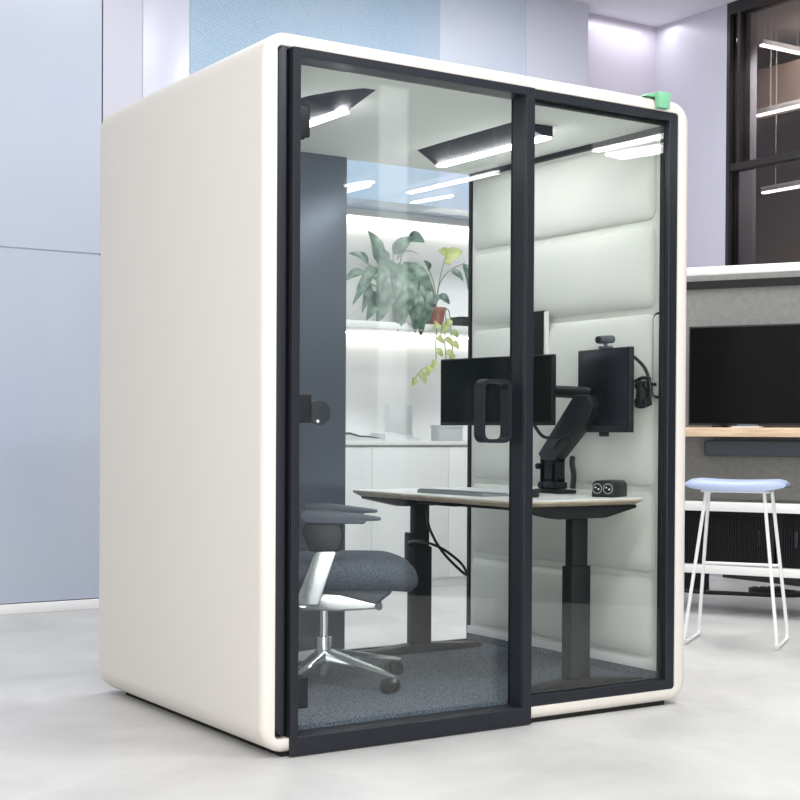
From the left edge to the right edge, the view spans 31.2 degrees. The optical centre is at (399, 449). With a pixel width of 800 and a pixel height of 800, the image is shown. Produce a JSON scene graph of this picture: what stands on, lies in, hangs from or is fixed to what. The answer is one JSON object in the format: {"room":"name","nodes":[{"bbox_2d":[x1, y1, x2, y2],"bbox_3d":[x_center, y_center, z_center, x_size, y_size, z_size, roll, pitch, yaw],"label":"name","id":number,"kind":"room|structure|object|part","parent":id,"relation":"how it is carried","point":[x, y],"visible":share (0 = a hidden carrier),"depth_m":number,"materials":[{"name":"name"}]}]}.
{"room":"office","nodes":[
{"label":"office","id":0,"kind":"room"},
{"bbox_2d":[0,0,101,603],"bbox_3d":[-5.612,-1.122,5.864,8.955,3.925,0.700,0,1,-33],"label":"wall","id":1,"kind":"structure","parent":0,"point":[51,50],"depth_m":7.87,"materials":[{"name":"white paint"}]},
{"bbox_2d":[0,599,98,614],"bbox_3d":[-5.427,0.877,5.594,8.960,0.055,0.025,0,1,-33],"label":"baseboard","id":2,"kind":"structure","parent":1,"relation":"attached to","point":[53,606],"depth_m":7.88,"materials":[{"name":"white paint"}]},
{"bbox_2d":[71,0,102,599],"bbox_3d":[-1.872,-1.102,8.326,0.021,3.985,0.688,0,1,-33],"label":"trim","id":3,"kind":"structure","parent":1,"relation":"attached to","point":[102,0],"depth_m":8.03,"materials":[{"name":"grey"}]},
{"bbox_2d":[103,0,142,119],"bbox_3d":[-1.764,-1.102,8.395,0.236,3.985,0.692,0,1,-33],"label":"trim","id":4,"kind":"structure","parent":1,"relation":"attached to","point":[122,19],"depth_m":8.09,"materials":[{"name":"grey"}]},
{"bbox_2d":[0,576,799,799],"bbox_3d":[-0.445,1.001,3.965,15.500,0.100,11.800,0,1,-33],"label":"floor","id":5,"kind":"structure","parent":0,"point":[731,730],"depth_m":4.63,"materials":[{"name":"concrete"}]},
{"bbox_2d":[99,33,687,756],"bbox_3d":[-0.037,-0.174,5.372,1.777,2.221,1.355,0,1,-33],"label":"booth","id":6,"kind":"object","parent":5,"relation":"on","point":[223,187],"visible":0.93,"depth_m":5.08,"materials":[{"name":"white paint"}]},
{"bbox_3d":[-0.257,-0.117,4.535,0.080,0.080,0.017,0,1,-33],"label":"lock knob","id":7,"kind":"part","parent":6,"relation":"part of","materials":[{"name":"grey metal"}]},
{"bbox_3d":[-0.666,-0.184,5.735,1.027,2.075,0.037,0,1,-33],"label":"panel","id":8,"kind":"part","parent":6,"relation":"part of","materials":[{"name":"blue metal"}]},
{"bbox_2d":[301,88,374,126],"bbox_3d":[-0.279,-1.187,4.955,0.165,0.048,0.470,0,1,-33],"label":"ceiling light","id":9,"kind":"object","parent":6,"relation":"attached to","point":[325,104],"depth_m":4.90,"materials":[{"name":"black metal"}]},
{"bbox_2d":[298,503,417,693],"bbox_3d":[-0.279,0.376,5.266,0.687,0.969,0.662,0,1,-2],"label":"office chair","id":10,"kind":"object","parent":6,"relation":"on","point":[331,578],"visible":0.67,"depth_m":5.07,"materials":[{"name":"grey fabric"}]},
{"bbox_3d":[-0.460,0.770,5.270,0.325,0.079,0.052,0,1,2],"label":"leg","id":11,"kind":"part","parent":10,"relation":"part of","materials":[{"name":"silver metal"}]},
{"bbox_3d":[-0.342,0.772,5.098,0.052,0.079,0.325,1,1,20],"label":"leg","id":12,"kind":"part","parent":10,"relation":"part of","materials":[{"name":"silver metal"}]},
{"bbox_3d":[-0.299,0.456,5.070,0.158,0.234,0.111,0,1,-2],"label":"arm post","id":13,"kind":"part","parent":10,"relation":"part of","materials":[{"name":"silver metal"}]},
{"bbox_3d":[-0.191,0.449,5.264,0.510,0.132,0.490,0,1,-2],"label":"seat","id":14,"kind":"part","parent":10,"relation":"part of","materials":[{"name":"grey fabric"}]},
{"bbox_3d":[-0.142,0.773,5.156,0.325,0.079,0.052,1,1,38],"label":"leg","id":15,"kind":"part","parent":10,"relation":"part of","materials":[{"name":"silver metal"}]},
{"bbox_3d":[-0.136,0.770,5.365,0.325,0.079,0.052,0,1,-34],"label":"leg","id":16,"kind":"part","parent":10,"relation":"part of","materials":[{"name":"silver metal"}]},
{"bbox_3d":[-0.081,0.562,5.270,0.026,0.026,0.300,0,1,-2],"label":"tilt lever","id":17,"kind":"part","parent":10,"relation":"part of","materials":[{"name":"grey plastic"}]},
{"bbox_3d":[0.034,0.857,6.222,0.673,0.021,0.020,0,1,-33],"label":"sill","id":18,"kind":"part","parent":6,"relation":"part of","materials":[{"name":"grey"}]},
{"bbox_3d":[0.038,-0.145,4.664,0.940,2.172,0.088,0,1,-33],"label":"frame","id":19,"kind":"part","parent":6,"relation":"part of","materials":[{"name":"grey metal"}]},
{"bbox_3d":[-0.045,-1.227,5.398,1.700,0.026,1.255,0,1,-33],"label":"ceiling panel","id":20,"kind":"part","parent":6,"relation":"part of","materials":[{"name":"white fabric"}]},
{"bbox_2d":[418,123,552,166],"bbox_3d":[0.306,-1.191,5.609,0.170,0.048,0.710,0,1,-33],"label":"ceiling light","id":21,"kind":"object","parent":6,"relation":"attached to","point":[490,140],"depth_m":5.60,"materials":[{"name":"black metal"}]},
{"bbox_3d":[0.316,-0.130,4.856,0.125,0.216,0.048,0,1,-33],"label":"door handle","id":22,"kind":"part","parent":6,"relation":"part of","materials":[{"name":"grey"}]},
{"bbox_2d":[353,487,642,691],"bbox_3d":[0.355,0.516,5.614,0.610,0.687,1.120,0,1,-33],"label":"desk","id":23,"kind":"object","parent":6,"relation":"on","point":[576,509],"visible":0.8,"depth_m":5.23,"materials":[{"name":"black metal"}]},
{"bbox_3d":[0.082,0.619,6.040,0.090,0.420,0.056,0,1,-33],"label":"leg","id":24,"kind":"part","parent":23,"relation":"part of","materials":[{"name":"black metal"}]},
{"bbox_2d":[408,507,467,575],"bbox_3d":[0.125,0.361,5.755,0.070,0.259,0.470,0,1,-28],"label":"cable","id":25,"kind":"object","parent":23,"relation":"hanging from","point":[443,550],"visible":1,"depth_m":5.67,"materials":[{"name":"black plastic"}]},
{"bbox_2d":[436,502,466,506],"bbox_3d":[0.196,0.207,5.427,0.060,0.014,0.120,0,1,-33],"label":"switch","id":26,"kind":"object","parent":23,"relation":"attached to","point":[451,504],"depth_m":5.38,"materials":[{"name":"black plastic"}]},
{"bbox_3d":[0.364,0.214,5.609,0.100,0.032,0.940,0,1,-33],"label":"cross rail","id":27,"kind":"part","parent":23,"relation":"part of","materials":[{"name":"black metal"}]},
{"bbox_2d":[417,488,508,496],"bbox_3d":[0.240,0.165,5.514,0.130,0.016,0.430,0,1,-33],"label":"keyboard","id":28,"kind":"object","parent":23,"relation":"on","point":[420,490],"visible":0.98,"depth_m":5.42,"materials":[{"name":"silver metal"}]},
{"bbox_2d":[533,489,538,497],"bbox_3d":[0.469,0.158,5.276,0.110,0.038,0.066,0,1,-38],"label":"computer mouse","id":29,"kind":"object","parent":23,"relation":"on","point":[535,493],"visible":0.16,"depth_m":5.26,"materials":[{"name":"black plastic"}]},
{"bbox_2d":[534,386,597,493],"bbox_3d":[0.661,-0.044,5.604,0.490,0.437,0.138,1,1,43],"label":"monitor stand","id":30,"kind":"object","parent":23,"relation":"attached to","point":[581,410],"visible":0.8,"depth_m":5.58,"materials":[{"name":"black metal"}]},
{"bbox_2d":[440,354,555,424],"bbox_3d":[0.389,-0.233,5.732,0.036,0.274,0.614,0,1,-43],"label":"monitor","id":31,"kind":"object","parent":30,"relation":"attached to","point":[459,377],"visible":0.7,"depth_m":5.75,"materials":[{"name":"black plastic"}]},
{"bbox_2d":[533,425,584,439],"bbox_3d":[0.620,-0.068,5.598,0.026,0.063,0.262,0,1,-45],"label":"cable","id":32,"kind":"object","parent":30,"relation":"attached to","point":[536,428],"visible":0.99,"depth_m":5.61,"materials":[{"name":"black plastic"}]},
{"bbox_3d":[0.646,-0.081,5.571,0.006,0.158,0.173,0,1,-33],"label":"arm","id":33,"kind":"part","parent":30,"relation":"part of","materials":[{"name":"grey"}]},
{"bbox_3d":[0.663,-0.083,5.595,0.053,0.255,0.323,0,1,-33],"label":"spring arm","id":34,"kind":"part","parent":30,"relation":"part of","materials":[{"name":"black plastic"}]},
{"bbox_3d":[0.601,-0.224,5.626,0.365,0.057,0.051,1,1,36],"label":"arm","id":35,"kind":"part","parent":30,"relation":"part of","materials":[{"name":"black metal"}]},
{"bbox_2d":[578,346,633,436],"bbox_3d":[0.784,-0.215,5.443,0.038,0.334,0.350,0,1,-26],"label":"monitor","id":36,"kind":"object","parent":30,"relation":"attached to","point":[609,372],"visible":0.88,"depth_m":5.39,"materials":[{"name":"black plastic"}]},
{"bbox_2d":[595,335,614,348],"bbox_3d":[0.781,-0.408,5.449,0.047,0.050,0.084,0,1,-43],"label":"webcam","id":37,"kind":"object","parent":36,"relation":"on","point":[604,340],"visible":0.98,"depth_m":5.44,"materials":[{"name":"grey plastic"}]},
{"bbox_3d":[0.639,0.632,5.191,0.090,0.420,0.056,0,1,-33],"label":"leg","id":38,"kind":"part","parent":23,"relation":"part of","materials":[{"name":"black metal"}]},
{"bbox_2d":[592,480,626,497],"bbox_3d":[0.785,0.147,5.366,0.090,0.062,0.131,1,1,32],"label":"block","id":39,"kind":"object","parent":23,"relation":"on","point":[600,488],"visible":1,"depth_m":5.32,"materials":[{"name":"black plastic"}]},
{"bbox_2d":[592,483,601,493],"bbox_3d":[0.734,0.146,5.324,0.040,0.040,0.004,1,1,32],"label":"socket","id":40,"kind":"object","parent":39,"relation":"attached to","point":[596,487],"depth_m":5.32,"materials":[{"name":"black metal"}]},
{"bbox_2d":[603,483,612,493],"bbox_3d":[0.770,0.146,5.301,0.040,0.040,0.004,1,1,32],"label":"socket","id":41,"kind":"object","parent":39,"relation":"attached to","point":[607,487],"depth_m":5.30,"materials":[{"name":"black metal"}]},
{"bbox_3d":[0.653,0.810,5.866,0.020,0.035,1.258,0,1,-33],"label":"white skirting","id":42,"kind":"part","parent":6,"relation":"part of","materials":[{"name":"white paint"}]},
{"bbox_2d":[471,557,652,656],"bbox_3d":[0.625,0.634,5.891,0.040,0.298,1.155,0,1,-33],"label":"wall panel","id":43,"kind":"object","parent":6,"relation":"on","point":[621,601],"depth_m":5.70,"materials":[{"name":"white fabric"}]},
{"bbox_2d":[471,484,653,571],"bbox_3d":[0.626,0.310,5.887,0.040,0.303,1.155,0,1,-33],"label":"cushion","id":44,"kind":"object","parent":6,"relation":"on","point":[624,541],"depth_m":5.66,"materials":[{"name":"white fabric"}]},
{"bbox_2d":[472,315,654,485],"bbox_3d":[0.629,-0.193,5.881,0.040,0.652,1.155,0,1,-33],"label":"cushion","id":45,"kind":"object","parent":6,"relation":"on","point":[628,457],"depth_m":5.71,"materials":[{"name":"white fabric"}]},
{"bbox_2d":[473,227,655,324],"bbox_3d":[0.631,-0.698,5.875,0.040,0.307,1.155,0,1,-33],"label":"cushion","id":46,"kind":"object","parent":6,"relation":"on","point":[610,272],"depth_m":5.72,"materials":[{"name":"white fabric"}]},
{"bbox_2d":[473,139,655,248],"bbox_3d":[0.633,-1.032,5.871,0.040,0.306,1.155,0,1,-33],"label":"cushion","id":47,"kind":"object","parent":6,"relation":"on","point":[607,187],"depth_m":5.72,"materials":[{"name":"white fabric"}]},
{"bbox_2d":[634,355,656,408],"bbox_3d":[0.902,-0.255,5.341,0.098,0.208,0.090,1,1,21],"label":"headset","id":48,"kind":"object","parent":6,"relation":"hanging from","point":[644,390],"visible":0.92,"depth_m":5.31,"materials":[{"name":"black plastic"}]},
{"bbox_2d":[634,380,648,389],"bbox_3d":[0.905,-0.238,5.326,0.036,0.036,0.065,0,1,-33],"label":"ear cup","id":49,"kind":"object","parent":48,"relation":"on","point":[638,384],"depth_m":5.31,"materials":[{"name":"black plastic"}]},
{"bbox_2d":[634,397,651,406],"bbox_3d":[0.904,-0.176,5.326,0.036,0.036,0.065,0,1,-33],"label":"ear cup","id":50,"kind":"object","parent":48,"relation":"on","point":[639,401],"depth_m":5.31,"materials":[{"name":"black plastic"}]},
{"bbox_2d":[640,91,670,109],"bbox_3d":[0.922,-1.265,5.201,0.101,0.058,0.076,0,1,-33],"label":"protector","id":51,"kind":"object","parent":6,"relation":"attached to","point":[662,99],"visible":0.95,"depth_m":5.18,"materials":[{"name":"green plastic"}]},
{"bbox_2d":[345,441,466,586],"bbox_3d":[-0.307,0.416,9.191,2.390,0.944,0.500,0,1,-33],"label":"sideboard","id":52,"kind":"object","parent":5,"relation":"on","point":[368,464],"visible":0.26,"depth_m":9.13,"materials":[{"name":"white laminate"}]},
{"bbox_3d":[-0.428,0.410,8.836,0.588,0.845,0.019,0,1,-33],"label":"door","id":53,"kind":"part","parent":52,"relation":"part of","materials":[{"name":"white laminate"}]},
{"bbox_2d":[346,432,380,440],"bbox_3d":[-0.312,-0.081,9.060,0.320,0.054,0.220,0,1,-37],"label":"magazine","id":54,"kind":"object","parent":52,"relation":"on","point":[350,436],"visible":0.56,"depth_m":8.96,"materials":[{"name":"white paper"}]},
{"bbox_2d":[371,432,420,440],"bbox_3d":[-0.028,-0.082,9.247,0.260,0.054,0.200,0,1,-30],"label":"magazine","id":55,"kind":"object","parent":52,"relation":"on","point":[385,436],"visible":0.96,"depth_m":9.15,"materials":[{"name":"white paper"}]},
{"bbox_2d":[385,404,412,435],"bbox_3d":[-0.009,-0.177,9.436,0.184,0.240,0.063,0,1,-33],"label":"holder","id":56,"kind":"object","parent":52,"relation":"on","point":[398,417],"visible":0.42,"depth_m":9.40,"materials":[{"name":"grey plastic"}]},
{"bbox_3d":[0.065,0.408,9.160,0.588,0.845,0.019,0,1,-33],"label":"door","id":57,"kind":"part","parent":52,"relation":"part of","materials":[{"name":"white laminate"}]},
{"bbox_2d":[430,425,462,440],"bbox_3d":[0.312,-0.109,9.530,0.196,0.105,0.106,0,1,-33],"label":"box","id":58,"kind":"object","parent":52,"relation":"on","point":[438,432],"visible":1,"depth_m":9.48,"materials":[{"name":"grey plastic"}]},
{"bbox_3d":[0.313,-0.151,9.529,0.196,0.020,0.106,0,1,-33],"label":"lid","id":59,"kind":"part","parent":58,"relation":"part of","materials":[{"name":"grey plastic"}]},
{"bbox_3d":[0.558,0.407,9.483,0.588,0.845,0.019,0,1,-33],"label":"door","id":60,"kind":"part","parent":52,"relation":"part of","materials":[{"name":"white laminate"}]},
{"bbox_2d":[684,572,708,589],"bbox_3d":[1.851,0.818,9.185,0.240,0.156,0.153,0,1,0],"label":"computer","id":61,"kind":"object","parent":5,"relation":"on","point":[687,576],"visible":0.28,"depth_m":9.11,"materials":[{"name":"black plastic"}]},
{"bbox_2d":[684,478,790,649],"bbox_3d":[1.616,0.533,6.857,0.470,0.787,0.384,1,1,23],"label":"bar stool","id":62,"kind":"object","parent":5,"relation":"on","point":[706,485],"visible":0.98,"depth_m":6.79,"materials":[{"name":"blue plastic"}]},
{"bbox_3d":[1.455,0.558,6.924,0.095,0.734,0.384,1,1,23],"label":"sled leg","id":63,"kind":"part","parent":62,"relation":"part of","materials":[{"name":"white metal"}]},
{"bbox_3d":[1.618,0.200,6.853,0.320,0.011,0.180,1,1,23],"label":"seat plate","id":64,"kind":"part","parent":62,"relation":"part of","materials":[{"name":"white metal"}]},
{"bbox_3d":[1.618,0.168,6.852,0.470,0.057,0.310,1,1,23],"label":"seat","id":65,"kind":"part","parent":62,"relation":"part of","materials":[{"name":"blue fabric"}]},
{"bbox_3d":[1.776,0.561,6.790,0.095,0.734,0.384,1,1,23],"label":"sled leg","id":66,"kind":"part","parent":62,"relation":"part of","materials":[{"name":"white metal"}]},
{"bbox_2d":[684,262,799,577],"bbox_3d":[2.243,-0.043,7.847,2.144,1.922,0.495,1,1,29],"label":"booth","id":67,"kind":"object","parent":5,"relation":"on","point":[753,294],"visible":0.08,"depth_m":8.05,"materials":[{"name":"white metal"}]},
{"bbox_2d":[684,510,775,566],"bbox_3d":[1.740,0.488,8.133,0.855,0.298,0.356,1,1,29],"label":"base cabinet","id":68,"kind":"object","parent":67,"relation":"on","point":[740,537],"visible":0.55,"depth_m":7.89,"materials":[{"name":"black wood"}]},
{"bbox_3d":[1.961,0.487,7.812,0.020,0.090,0.006,1,1,29],"label":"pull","id":69,"kind":"part","parent":68,"relation":"part of","materials":[{"name":"black metal"}]},
{"bbox_2d":[685,427,799,436],"bbox_3d":[2.203,-0.091,7.774,2.052,0.050,0.330,1,1,29],"label":"shelf","id":70,"kind":"object","parent":67,"relation":"attached to","point":[689,431],"depth_m":7.78,"materials":[{"name":"brown wood"}]},
{"bbox_2d":[688,323,799,427],"bbox_3d":[2.070,-0.403,7.856,0.980,0.568,0.150,1,1,29],"label":"television","id":71,"kind":"object","parent":67,"relation":"on","point":[739,374],"visible":1,"depth_m":7.91,"materials":[{"name":"black plastic"}]},
{"bbox_2d":[731,424,762,427],"bbox_3d":[1.899,-0.128,7.821,0.150,0.018,0.100,1,1,26],"label":"note card","id":72,"kind":"object","parent":67,"relation":"on","point":[738,425],"visible":1,"depth_m":7.79,"materials":[{"name":"white paper"}]},
{"bbox_2d":[705,440,799,456],"bbox_3d":[2.289,-0.002,7.859,1.230,0.088,0.100,1,1,29],"label":"soundbar","id":73,"kind":"object","parent":67,"relation":"attached to","point":[712,447],"visible":1,"depth_m":7.98,"materials":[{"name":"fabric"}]},
{"bbox_2d":[776,513,799,568],"bbox_3d":[2.498,0.497,7.715,0.855,0.298,0.360,1,1,29],"label":"base cabinet","id":74,"kind":"object","parent":67,"relation":"in","point":[788,524],"visible":0.95,"depth_m":7.74,"materials":[{"name":"black"}]},
{"bbox_3d":[2.417,0.495,7.572,0.791,0.245,0.011,1,1,29],"label":"tambour door","id":75,"kind":"part","parent":74,"relation":"part of","materials":[{"name":"black wood"}]},
{"bbox_3d":[2.136,0.489,7.714,0.022,0.090,0.010,1,1,29],"label":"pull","id":76,"kind":"part","parent":74,"relation":"part of","materials":[{"name":"grey metal"}]},
{"bbox_2d":[684,588,799,596],"bbox_3d":[2.137,0.889,8.902,0.783,0.034,0.219,0,1,9],"label":"cable","id":77,"kind":"object","parent":5,"relation":"on","point":[788,593],"visible":0.83,"depth_m":8.85,"materials":[{"name":"black plastic"}]},
{"bbox_2d":[748,586,784,592],"bbox_3d":[2.289,0.880,8.929,0.220,0.047,0.060,0,1,-9],"label":"power strip","id":78,"kind":"object","parent":5,"relation":"on","point":[762,589],"visible":0.67,"depth_m":8.90,"materials":[{"name":"black plastic"}]},
{"bbox_2d":[346,220,468,440],"bbox_3d":[-0.513,-1.109,9.486,2.468,3.985,0.240,0,1,-33],"label":"wall","id":79,"kind":"structure","parent":0,"point":[380,369],"depth_m":9.68,"materials":[{"name":"white paint"}]},
{"bbox_2d":[142,0,189,97],"bbox_3d":[-1.541,-1.103,8.537,0.292,3.985,0.700,0,1,-33],"label":"trim","id":80,"kind":"structure","parent":79,"relation":"attached to","point":[166,23],"depth_m":8.22,"materials":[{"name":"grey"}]},
{"bbox_2d":[189,0,439,213],"bbox_3d":[-0.607,-2.334,8.987,1.769,1.523,0.460,0,1,-33],"label":"wall panel","id":81,"kind":"object","parent":79,"relation":"attached to","point":[219,29],"visible":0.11,"depth_m":8.93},
{"bbox_2d":[347,208,468,231],"bbox_3d":[-0.414,-1.545,9.337,2.420,0.062,0.108,0,1,-33],"label":"light strip","id":82,"kind":"object","parent":81,"relation":"attached to","point":[355,214],"visible":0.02,"depth_m":9.60,"materials":[{"name":"white paint"}]},
{"bbox_2d":[346,320,467,338],"bbox_3d":[-0.335,-0.789,9.220,2.420,0.057,0.410,0,1,-33],"label":"wall shelf","id":83,"kind":"object","parent":79,"relation":"attached to","point":[352,326],"visible":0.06,"depth_m":9.33,"materials":[{"name":"white laminate"}]},
{"bbox_2d":[346,231,434,337],"bbox_3d":[-0.055,-1.082,9.265,0.681,0.712,0.314,0,1,-33],"label":"potted plant","id":84,"kind":"object","parent":83,"relation":"on","point":[405,289],"visible":0.98,"depth_m":9.20,"materials":[{"name":"green plant"}]},
{"bbox_3d":[-0.037,-0.895,9.348,0.200,0.155,0.200,0,1,-33],"label":"pot","id":85,"kind":"part","parent":84,"relation":"part of","materials":[{"name":"white ceramic"}]},
{"bbox_2d":[412,247,467,385],"bbox_3d":[0.252,-0.821,9.393,0.515,1.034,0.179,0,1,-33],"label":"trailing plant","id":86,"kind":"object","parent":83,"relation":"on","point":[437,318],"visible":0.76,"depth_m":9.37,"materials":[{"name":"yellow plant"}]},
{"bbox_3d":[0.235,-0.874,9.408,0.136,0.115,0.136,0,1,-33],"label":"pot","id":87,"kind":"part","parent":86,"relation":"part of","materials":[{"name":"red ceramic"}]},
{"bbox_2d":[451,316,467,325],"bbox_3d":[0.451,-0.853,9.645,0.184,0.070,0.124,0,1,-33],"label":"storage box","id":88,"kind":"object","parent":83,"relation":"on","point":[457,321],"visible":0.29,"depth_m":9.57,"materials":[{"name":"black plastic"}]},
{"bbox_3d":[0.451,-0.881,9.644,0.184,0.015,0.124,0,1,-33],"label":"lid","id":89,"kind":"part","parent":88,"relation":"part of","materials":[{"name":"black plastic"}]},
{"bbox_2d":[412,0,524,219],"bbox_3d":[0.425,-2.337,9.665,0.699,1.523,0.460,0,1,-33],"label":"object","id":90,"kind":"structure","parent":79,"relation":"attached to","point":[486,34],"depth_m":9.45,"materials":[{"name":"white paint"}]},
{"bbox_2d":[525,0,587,86],"bbox_3d":[0.876,-1.109,10.117,0.547,3.985,0.710,0,1,-33],"label":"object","id":91,"kind":"structure","parent":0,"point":[556,31],"depth_m":9.80,"materials":[{"name":"grey"}]},
{"bbox_2d":[573,0,736,26],"bbox_3d":[-0.423,-3.091,3.916,15.500,0.115,11.800,0,1,-33],"label":"ceiling","id":92,"kind":"structure","parent":0,"point":[654,13],"depth_m":10.05,"materials":[{"name":"white paint"}]},
{"bbox_2d":[656,4,726,576],"bbox_3d":[2.041,-1.108,10.556,0.300,3.985,1.255,0,1,-33],"label":"wall","id":93,"kind":"structure","parent":0,"point":[691,51],"depth_m":10.13,"materials":[{"name":"grey"}]},
{"bbox_2d":[588,13,655,95],"bbox_3d":[1.433,-1.112,10.579,0.891,3.985,0.550,0,1,-33],"label":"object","id":94,"kind":"structure","parent":93,"relation":"attached to","point":[621,53],"depth_m":10.33,"materials":[{"name":"grey"}]},
{"bbox_2d":[723,0,799,586],"bbox_3d":[3.466,-1.072,8.203,0.100,3.985,4.245,0,1,-33],"label":"window","id":95,"kind":"structure","parent":93,"relation":"in","point":[765,198],"depth_m":9.69,"materials":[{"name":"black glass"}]}
]}

